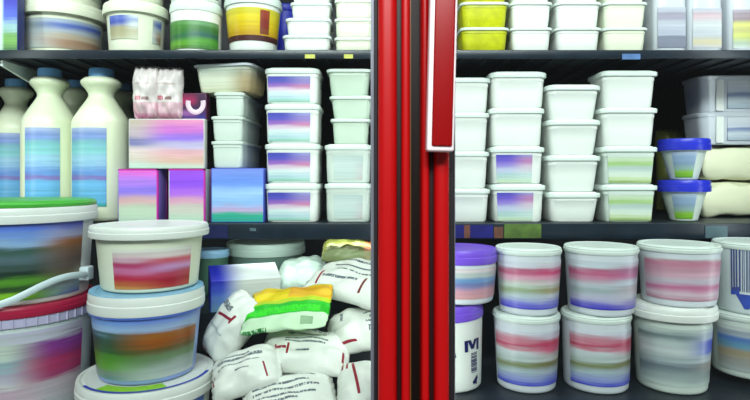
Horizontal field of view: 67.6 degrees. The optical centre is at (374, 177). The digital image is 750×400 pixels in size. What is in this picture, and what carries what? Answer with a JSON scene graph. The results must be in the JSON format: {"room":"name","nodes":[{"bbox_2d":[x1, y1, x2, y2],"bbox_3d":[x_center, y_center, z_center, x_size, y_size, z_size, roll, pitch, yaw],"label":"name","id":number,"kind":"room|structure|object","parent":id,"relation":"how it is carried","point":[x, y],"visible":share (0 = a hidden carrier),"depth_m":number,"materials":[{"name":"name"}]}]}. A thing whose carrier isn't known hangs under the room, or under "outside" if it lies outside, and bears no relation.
{"room":"supermarket","nodes":[
{"label":"supermarket","id":0,"kind":"room"},
{"bbox_2d":[0,78,36,109],"bbox_3d":[-1.010,-0.120,1.310,0.040,1.360,0.860,0,0,0],"label":"wall","id":1,"kind":"structure","parent":0,"point":[2,80],"depth_m":1.60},
{"bbox_2d":[371,0,410,399],"bbox_3d":[-0.422,-0.060,0.895,0.957,1.320,0.050,0,0,0],"label":"door","id":2,"kind":"structure","parent":1,"relation":"in","point":[390,19],"depth_m":0.88,"materials":[{"name":"red metal"}]},
{"bbox_2d":[90,349,95,366],"bbox_3d":[0.000,0.540,1.315,1.980,0.040,0.770,0,0,0],"label":"floor","id":3,"kind":"structure","parent":0,"point":[92,356],"depth_m":1.61,"materials":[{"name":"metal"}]},
{"bbox_2d":[0,284,93,399],"bbox_3d":[-0.684,0.371,1.070,0.275,0.298,0.275,0,0,0],"label":"bucket","id":4,"kind":"object","parent":3,"relation":"on","point":[45,347],"visible":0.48,"depth_m":0.99,"materials":[{"name":"white plastic"}]},
{"bbox_2d":[0,197,97,307],"bbox_3d":[-0.687,0.131,1.066,0.289,0.184,0.287,0,0,0],"label":"bucket","id":5,"kind":"object","parent":4,"relation":"on","point":[45,244],"visible":1,"depth_m":0.99,"materials":[{"name":"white plastic"}]},
{"bbox_2d":[74,353,213,399],"bbox_3d":[-0.417,0.436,1.029,0.240,0.168,0.240,0,0,0],"label":"bucket","id":6,"kind":"object","parent":3,"relation":"on","point":[195,384],"visible":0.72,"depth_m":0.95,"materials":[{"name":"white plastic"}]},
{"bbox_2d":[97,383,165,391],"bbox_3d":[-0.409,0.352,0.943,0.115,0.001,0.040,0,0,0],"label":"print","id":7,"kind":"object","parent":6,"relation":"on","point":[107,387],"depth_m":0.94},
{"bbox_2d":[87,280,204,384],"bbox_3d":[-0.417,0.275,1.029,0.201,0.154,0.201,0,0,0],"label":"bucket","id":8,"kind":"object","parent":6,"relation":"on","point":[139,338],"visible":0.84,"depth_m":0.95,"materials":[{"name":"white plastic"}]},
{"bbox_2d":[88,220,208,292],"bbox_3d":[-0.417,0.142,1.041,0.209,0.113,0.209,0,0,0],"label":"tub","id":9,"kind":"object","parent":8,"relation":"on","point":[137,256],"visible":1,"depth_m":0.96,"materials":[{"name":"beige plastic"}]},
{"bbox_2d":[83,370,208,392],"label":"print","id":10,"kind":"object","parent":6,"relation":"on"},
{"bbox_2d":[411,0,418,399],"bbox_3d":[0.066,-0.060,0.936,0.059,1.320,0.028,0,0,0],"label":"trim","id":11,"kind":"structure","parent":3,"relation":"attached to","point":[414,3],"depth_m":0.92,"materials":[{"name":"red metal"}]},
{"bbox_3d":[-0.119,0.482,1.040,0.128,0.074,0.163,0,4,0],"label":"plastic bag","id":12,"kind":"object","parent":3,"relation":"on","visible":0},
{"bbox_2d":[242,372,336,399],"bbox_3d":[-0.146,0.385,0.974,0.163,0.080,0.095,0,0,-16],"label":"plastic bag","id":13,"kind":"object","parent":12,"relation":"on","point":[301,385],"visible":0.94,"depth_m":0.96,"materials":[{"name":"white plastic"}]},
{"bbox_2d":[211,344,282,399],"bbox_3d":[-0.230,0.348,1.000,0.131,0.090,0.085,0,0,-5],"label":"plastic bag","id":14,"kind":"object","parent":13,"relation":"on","point":[235,374],"visible":0.98,"depth_m":0.97,"materials":[{"name":"white plastic"}]},
{"bbox_2d":[240,284,332,335],"bbox_3d":[-0.167,0.251,1.075,0.170,0.077,0.116,0,0,6],"label":"pouch","id":15,"kind":"object","parent":14,"relation":"on","point":[291,308],"visible":1,"depth_m":1.05,"materials":[{"name":"plastic"}]},
{"bbox_2d":[265,329,349,376],"bbox_3d":[-0.130,0.327,1.054,0.166,0.081,0.092,0,0,1],"label":"plastic bag","id":16,"kind":"object","parent":13,"relation":"on","point":[308,350],"visible":0.74,"depth_m":1.02,"materials":[{"name":"white plastic"}]},
{"bbox_2d":[327,307,370,353],"bbox_3d":[-0.021,0.296,1.100,0.148,0.086,0.091,0,0,1],"label":"plastic bag","id":17,"kind":"object","parent":16,"relation":"on","point":[352,326],"visible":0.49,"depth_m":1.06,"materials":[{"name":"white plastic"}]},
{"bbox_2d":[302,258,370,309],"bbox_3d":[-0.031,0.214,1.165,0.223,0.085,0.139,0,0,33],"label":"plastic bag","id":18,"kind":"object","parent":17,"relation":"on","point":[350,279],"visible":0.54,"depth_m":1.13,"materials":[{"name":"white plastic"}]},
{"bbox_2d":[321,239,370,261],"bbox_3d":[-0.056,0.163,1.235,0.123,0.057,0.061,0,0,0],"label":"pouch","id":19,"kind":"object","parent":18,"relation":"on","point":[335,250],"visible":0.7,"depth_m":1.21,"materials":[{"name":"plastic"}]},
{"bbox_3d":[0.001,0.482,1.040,0.128,0.075,0.163,0,4,-3],"label":"plastic bag","id":20,"kind":"object","parent":3,"relation":"on","visible":0},
{"bbox_2d":[337,361,370,399],"bbox_3d":[-0.003,0.368,0.984,0.128,0.084,0.097,0,0,-3],"label":"plastic bag","id":21,"kind":"object","parent":20,"relation":"on","point":[354,378],"visible":0.44,"depth_m":0.97,"materials":[{"name":"white plastic"}]},
{"bbox_2d":[203,290,256,361],"bbox_3d":[-0.282,0.296,1.099,0.124,0.144,0.080,0,0,1],"label":"plastic bag","id":22,"kind":"object","parent":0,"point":[222,337],"visible":0.81,"depth_m":1.07,"materials":[{"name":"white plastic"}]},
{"bbox_2d":[89,0,700,348],"bbox_3d":[0.000,-0.120,1.720,1.980,1.360,0.040,0,0,0],"label":"wall","id":23,"kind":"structure","parent":0,"point":[670,106],"depth_m":1.70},
{"bbox_2d":[196,296,370,399],"bbox_3d":[-0.175,0.400,1.425,0.450,0.240,0.550,0,0,0],"label":"shelf","id":24,"kind":"object","parent":23,"relation":"attached to","point":[336,307],"depth_m":1.15,"materials":[{"name":"metal"}]},
{"bbox_2d":[198,247,229,295],"bbox_3d":[-0.396,0.226,1.360,0.083,0.108,0.083,0,0,0],"label":"tub","id":25,"kind":"object","parent":24,"relation":"on","point":[210,256],"visible":0.48,"depth_m":1.32,"materials":[{"name":"green plastic"}]},
{"bbox_2d":[208,262,280,312],"bbox_3d":[-0.279,0.231,1.193,0.142,0.089,0.092,0,0,-20],"label":"pack","id":26,"kind":"object","parent":24,"relation":"on","point":[223,280],"visible":0.71,"depth_m":1.16},
{"bbox_2d":[211,278,279,311],"bbox_3d":[-0.267,0.242,1.159,0.138,0.068,0.002,0,16,-20],"label":"print","id":27,"kind":"object","parent":26,"relation":"attached to","point":[220,290],"depth_m":1.15},
{"bbox_2d":[226,239,304,270],"bbox_3d":[-0.286,0.223,1.470,0.205,0.115,0.205,0,0,0],"label":"tub","id":28,"kind":"object","parent":24,"relation":"on","point":[242,251],"visible":0.48,"depth_m":1.39,"materials":[{"name":"grey plastic"}]},
{"bbox_2d":[279,255,326,288],"bbox_3d":[-0.167,0.231,1.300,0.126,0.098,0.119,0,0,0],"label":"plastic bag","id":29,"kind":"object","parent":24,"relation":"on","point":[294,272],"visible":0.43,"depth_m":1.26,"materials":[{"name":"white plastic"}]},
{"bbox_2d":[0,50,749,91],"bbox_3d":[0.000,-0.225,1.453,1.976,0.104,0.491,0,0,0],"label":"shelf","id":30,"kind":"object","parent":23,"relation":"attached to","point":[561,67],"visible":0.46,"depth_m":1.26,"materials":[{"name":"metal"}]},
{"bbox_2d":[0,0,24,49],"bbox_3d":[-0.822,-0.372,1.242,0.075,0.190,0.025,0,0,0],"label":"carton","id":31,"kind":"object","parent":30,"relation":"on","point":[12,12],"visible":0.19,"depth_m":1.23,"materials":[{"name":"cardboard"}]},
{"bbox_2d":[0,0,16,49],"bbox_3d":[-0.822,-0.372,1.230,0.071,0.186,0.001,0,0,0],"label":"print","id":32,"kind":"object","parent":31,"relation":"attached to","point":[8,8],"depth_m":1.23},
{"bbox_2d":[25,0,106,49],"bbox_3d":[-0.759,-0.404,1.362,0.205,0.255,0.205,0,0,0],"label":"tub","id":33,"kind":"object","parent":30,"relation":"on","point":[49,24],"depth_m":1.28,"materials":[{"name":"beige plastic"}]},
{"bbox_2d":[102,0,168,49],"bbox_3d":[-0.555,-0.393,1.302,0.144,0.232,0.144,0,0,0],"label":"tub","id":34,"kind":"object","parent":30,"relation":"on","point":[131,24],"depth_m":1.25,"materials":[{"name":"beige plastic"}]},
{"bbox_2d":[169,0,222,49],"bbox_3d":[-0.411,-0.394,1.289,0.117,0.234,0.117,0,0,0],"label":"tub","id":35,"kind":"object","parent":30,"relation":"on","point":[195,24],"depth_m":1.24,"materials":[{"name":"white plastic"}]},
{"bbox_2d":[224,0,281,49],"bbox_3d":[-0.281,-0.342,1.296,0.132,0.130,0.132,0,0,0],"label":"tub","id":36,"kind":"object","parent":30,"relation":"on","point":[251,24],"visible":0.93,"depth_m":1.25,"materials":[{"name":"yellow plastic"}]},
{"bbox_2d":[277,3,292,49],"bbox_3d":[-0.237,-0.359,1.460,0.100,0.165,0.100,0,0,0],"label":"tub","id":37,"kind":"object","parent":30,"relation":"on","point":[286,13],"visible":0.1,"depth_m":1.42,"materials":[{"name":"blue plastic"}]},
{"bbox_2d":[642,0,685,49],"bbox_3d":[0.662,-0.364,1.289,0.074,0.174,0.081,0,0,0],"label":"jar","id":38,"kind":"object","parent":30,"relation":"on","point":[664,21],"visible":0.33,"depth_m":1.25,"materials":[{"name":"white plastic"}]},
{"bbox_2d":[685,0,721,49],"bbox_3d":[0.741,-0.362,1.289,0.076,0.170,0.081,0,0,0],"label":"jar","id":39,"kind":"object","parent":30,"relation":"on","point":[703,17],"visible":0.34,"depth_m":1.25,"materials":[{"name":"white plastic"}]},
{"bbox_2d":[721,0,749,49],"bbox_3d":[0.833,-0.359,1.289,0.080,0.165,0.081,0,0,0],"label":"jar","id":40,"kind":"object","parent":30,"relation":"on","point":[735,13],"visible":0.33,"depth_m":1.25,"materials":[{"name":"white plastic"}]},
{"bbox_2d":[93,210,749,238],"bbox_3d":[0.000,0.115,1.453,1.976,0.035,0.491,0,0,0],"label":"shelf","id":41,"kind":"object","parent":23,"relation":"attached to","point":[660,226],"visible":0.45,"depth_m":1.21,"materials":[{"name":"metal"}]},
{"bbox_2d":[0,78,33,196],"bbox_3d":[-0.917,-0.076,1.429,0.112,0.348,0.114,0,0,0],"label":"milk bottle","id":42,"kind":"object","parent":41,"relation":"on","point":[15,94],"visible":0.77,"depth_m":1.38,"materials":[{"name":"plastic"}]},
{"bbox_2d":[20,67,73,196],"bbox_3d":[-0.760,-0.078,1.309,0.119,0.352,0.121,0,0,0],"label":"milk bottle","id":43,"kind":"object","parent":41,"relation":"on","point":[45,127],"visible":0.77,"depth_m":1.26,"materials":[{"name":"plastic"}]},
{"bbox_2d":[63,80,87,114],"bbox_3d":[-0.774,-0.077,1.449,0.109,0.349,0.110,0,0,0],"label":"milk bottle","id":44,"kind":"object","parent":41,"relation":"on","point":[76,94],"visible":0.18,"depth_m":1.43,"materials":[{"name":"plastic"}]},
{"bbox_2d":[71,67,128,221],"bbox_3d":[-0.630,-0.076,1.289,0.124,0.348,0.126,0,0,0],"label":"milk bottle","id":45,"kind":"object","parent":41,"relation":"on","point":[100,127],"visible":0.86,"depth_m":1.24,"materials":[{"name":"plastic"}]},
{"bbox_2d":[115,83,134,118],"bbox_3d":[-0.664,-0.074,1.469,0.100,0.344,0.101,0,0,0],"label":"milk bottle","id":46,"kind":"object","parent":41,"relation":"on","point":[123,96],"visible":0.2,"depth_m":1.45,"materials":[{"name":"plastic"}]},
{"bbox_2d":[118,169,166,220],"bbox_3d":[-0.520,0.039,1.256,0.088,0.118,0.054,0,0,0],"label":"carton","id":47,"kind":"object","parent":41,"relation":"on","point":[142,193],"visible":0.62,"depth_m":1.23,"materials":[{"name":"cardboard"}]},
{"bbox_2d":[168,169,210,221],"bbox_3d":[-0.413,0.039,1.252,0.081,0.118,0.046,0,0,0],"label":"carton","id":48,"kind":"object","parent":41,"relation":"on","point":[189,189],"visible":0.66,"depth_m":1.23,"materials":[{"name":"purple cardboard"}]},
{"bbox_2d":[129,119,206,168],"bbox_3d":[-0.458,-0.075,1.241,0.167,0.110,0.023,0,0,0],"label":"carton","id":49,"kind":"object","parent":48,"relation":"on","point":[153,143],"visible":1,"depth_m":1.23,"materials":[{"name":"cardboard"}]},
{"bbox_2d":[132,66,159,118],"bbox_3d":[-0.510,-0.191,1.251,0.059,0.120,0.054,0,0,0],"label":"pouch","id":50,"kind":"object","parent":49,"relation":"on","point":[144,81],"visible":0.91,"depth_m":1.23,"materials":[{"name":"white plastic"}]},
{"bbox_2d":[155,67,183,118],"bbox_3d":[-0.459,-0.190,1.252,0.061,0.117,0.058,0,0,-9],"label":"pouch","id":51,"kind":"object","parent":49,"relation":"on","point":[170,81],"visible":0.98,"depth_m":1.23,"materials":[{"name":"white plastic"}]},
{"bbox_2d":[182,93,209,120],"bbox_3d":[-0.404,-0.160,1.264,0.056,0.060,0.032,0,0,0],"label":"carton","id":52,"kind":"object","parent":49,"relation":"on","point":[195,105],"visible":0.87,"depth_m":1.25,"materials":[{"name":"purple cardboard"}]},
{"bbox_2d":[211,168,268,221],"bbox_3d":[-0.302,0.038,1.330,0.116,0.120,0.201,0,0,0],"label":"carton","id":53,"kind":"object","parent":41,"relation":"on","point":[237,194],"visible":0.74,"depth_m":1.23,"materials":[{"name":"blue cardboard"}]},
{"bbox_2d":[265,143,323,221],"bbox_3d":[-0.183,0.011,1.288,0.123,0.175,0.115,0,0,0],"label":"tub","id":54,"kind":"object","parent":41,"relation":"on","point":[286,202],"depth_m":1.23,"materials":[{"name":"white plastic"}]},
{"bbox_2d":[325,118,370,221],"bbox_3d":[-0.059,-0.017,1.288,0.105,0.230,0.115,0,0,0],"label":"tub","id":55,"kind":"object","parent":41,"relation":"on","point":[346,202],"depth_m":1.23,"materials":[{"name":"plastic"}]},
{"bbox_2d":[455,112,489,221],"bbox_3d":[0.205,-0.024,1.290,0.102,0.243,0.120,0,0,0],"label":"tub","id":56,"kind":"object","parent":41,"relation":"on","point":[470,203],"depth_m":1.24,"materials":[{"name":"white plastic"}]},
{"bbox_2d":[455,78,489,112],"bbox_3d":[0.205,-0.183,1.290,0.102,0.077,0.120,0,0,0],"label":"tub","id":57,"kind":"object","parent":56,"relation":"on","point":[470,93],"visible":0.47,"depth_m":1.24,"materials":[{"name":"white plastic"}]},
{"bbox_2d":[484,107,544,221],"bbox_3d":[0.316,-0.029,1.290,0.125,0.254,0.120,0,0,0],"label":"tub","id":58,"kind":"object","parent":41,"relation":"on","point":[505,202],"depth_m":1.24,"materials":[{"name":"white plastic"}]},
{"bbox_2d":[485,72,545,110],"bbox_3d":[0.317,-0.196,1.290,0.127,0.079,0.120,0,0,0],"label":"tub","id":59,"kind":"object","parent":58,"relation":"on","point":[505,89],"visible":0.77,"depth_m":1.24,"materials":[{"name":"white plastic"}]},
{"bbox_2d":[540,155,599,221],"bbox_3d":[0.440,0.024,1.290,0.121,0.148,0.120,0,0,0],"label":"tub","id":60,"kind":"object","parent":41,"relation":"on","point":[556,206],"depth_m":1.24,"materials":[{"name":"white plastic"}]},
{"bbox_2d":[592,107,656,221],"bbox_3d":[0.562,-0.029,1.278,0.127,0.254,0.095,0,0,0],"label":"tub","id":61,"kind":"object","parent":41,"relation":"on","point":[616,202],"depth_m":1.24,"materials":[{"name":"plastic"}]},
{"bbox_2d":[588,71,656,109],"bbox_3d":[0.562,-0.197,1.278,0.127,0.081,0.095,0,0,0],"label":"tub","id":62,"kind":"object","parent":61,"relation":"on","point":[617,88],"visible":0.84,"depth_m":1.24,"materials":[{"name":"white plastic"}]},
{"bbox_2d":[700,180,749,217],"bbox_3d":[0.911,0.052,1.425,0.242,0.094,0.126,0,0,-2],"label":"bag","id":63,"kind":"object","parent":41,"relation":"on","point":[726,197],"visible":0.66,"depth_m":1.36,"materials":[{"name":"beige plastic"}]},
{"bbox_2d":[698,146,749,179],"bbox_3d":[0.911,-0.038,1.425,0.242,0.088,0.126,0,0,-2],"label":"bag","id":64,"kind":"object","parent":63,"relation":"on","point":[728,163],"visible":0.77,"depth_m":1.36,"materials":[{"name":"beige plastic"}]},
{"bbox_2d":[682,112,749,145],"bbox_3d":[0.916,-0.121,1.405,0.256,0.078,0.098,0,0,0],"label":"clear box","id":65,"kind":"object","parent":64,"relation":"on","point":[723,128],"visible":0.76,"depth_m":1.36,"materials":[{"name":"plastic"}]},
{"bbox_2d":[682,75,749,114],"bbox_3d":[0.916,-0.204,1.405,0.256,0.090,0.098,0,0,0],"label":"clear box","id":66,"kind":"object","parent":65,"relation":"on","point":[706,93],"visible":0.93,"depth_m":1.36,"materials":[{"name":"plastic"}]},
{"bbox_2d":[455,312,749,399],"bbox_3d":[0.561,0.421,1.352,0.853,0.030,0.692,0,0,0],"label":"shelf","id":67,"kind":"object","parent":23,"relation":"attached to","point":[721,386],"visible":0.12,"depth_m":1.08,"materials":[{"name":"metal"}]},
{"bbox_2d":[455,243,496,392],"bbox_3d":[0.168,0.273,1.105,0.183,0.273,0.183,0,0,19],"label":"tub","id":68,"kind":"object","parent":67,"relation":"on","point":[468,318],"depth_m":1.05,"materials":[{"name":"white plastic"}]},
{"bbox_2d":[464,337,478,352],"bbox_3d":[0.183,0.315,1.055,0.037,0.024,0.004,0,0,-34],"label":"print","id":69,"kind":"object","parent":68,"relation":"on","point":[471,344],"depth_m":1.05,"materials":[{"name":"blue"}]},
{"bbox_2d":[471,352,476,372],"bbox_3d":[0.188,0.348,1.059,0.018,0.039,0.002,0,0,-38],"label":"print","id":70,"kind":"object","parent":68,"relation":"attached to","point":[473,354],"depth_m":1.06,"materials":[{"name":"blue"}]},
{"bbox_2d":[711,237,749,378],"bbox_3d":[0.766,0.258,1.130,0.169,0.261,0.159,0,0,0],"label":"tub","id":71,"kind":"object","parent":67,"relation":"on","point":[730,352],"depth_m":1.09,"materials":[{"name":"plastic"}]},
{"bbox_2d":[730,249,749,292],"bbox_3d":[0.715,0.178,1.080,0.006,0.083,0.053,0,0,-42],"label":"print","id":72,"kind":"object","parent":71,"relation":"on","point":[739,258],"depth_m":1.09},
{"bbox_2d":[731,287,749,309],"bbox_3d":[0.714,0.232,1.082,0.004,0.042,0.047,0,0,-40],"label":"print","id":73,"kind":"object","parent":71,"relation":"attached to","point":[740,296],"depth_m":1.09,"materials":[{"name":"blue"}]},
{"bbox_2d":[701,146,749,241],"bbox_3d":[1.010,-0.120,1.310,0.040,1.360,0.860,0,0,0],"label":"wall","id":74,"kind":"structure","parent":0,"point":[704,240],"depth_m":1.63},
{"bbox_2d":[419,0,457,399],"bbox_3d":[0.526,-0.060,0.876,0.907,1.320,0.088,0,0,0],"label":"door","id":75,"kind":"structure","parent":74,"relation":"in","point":[437,18],"depth_m":0.87,"materials":[{"name":"red metal"}]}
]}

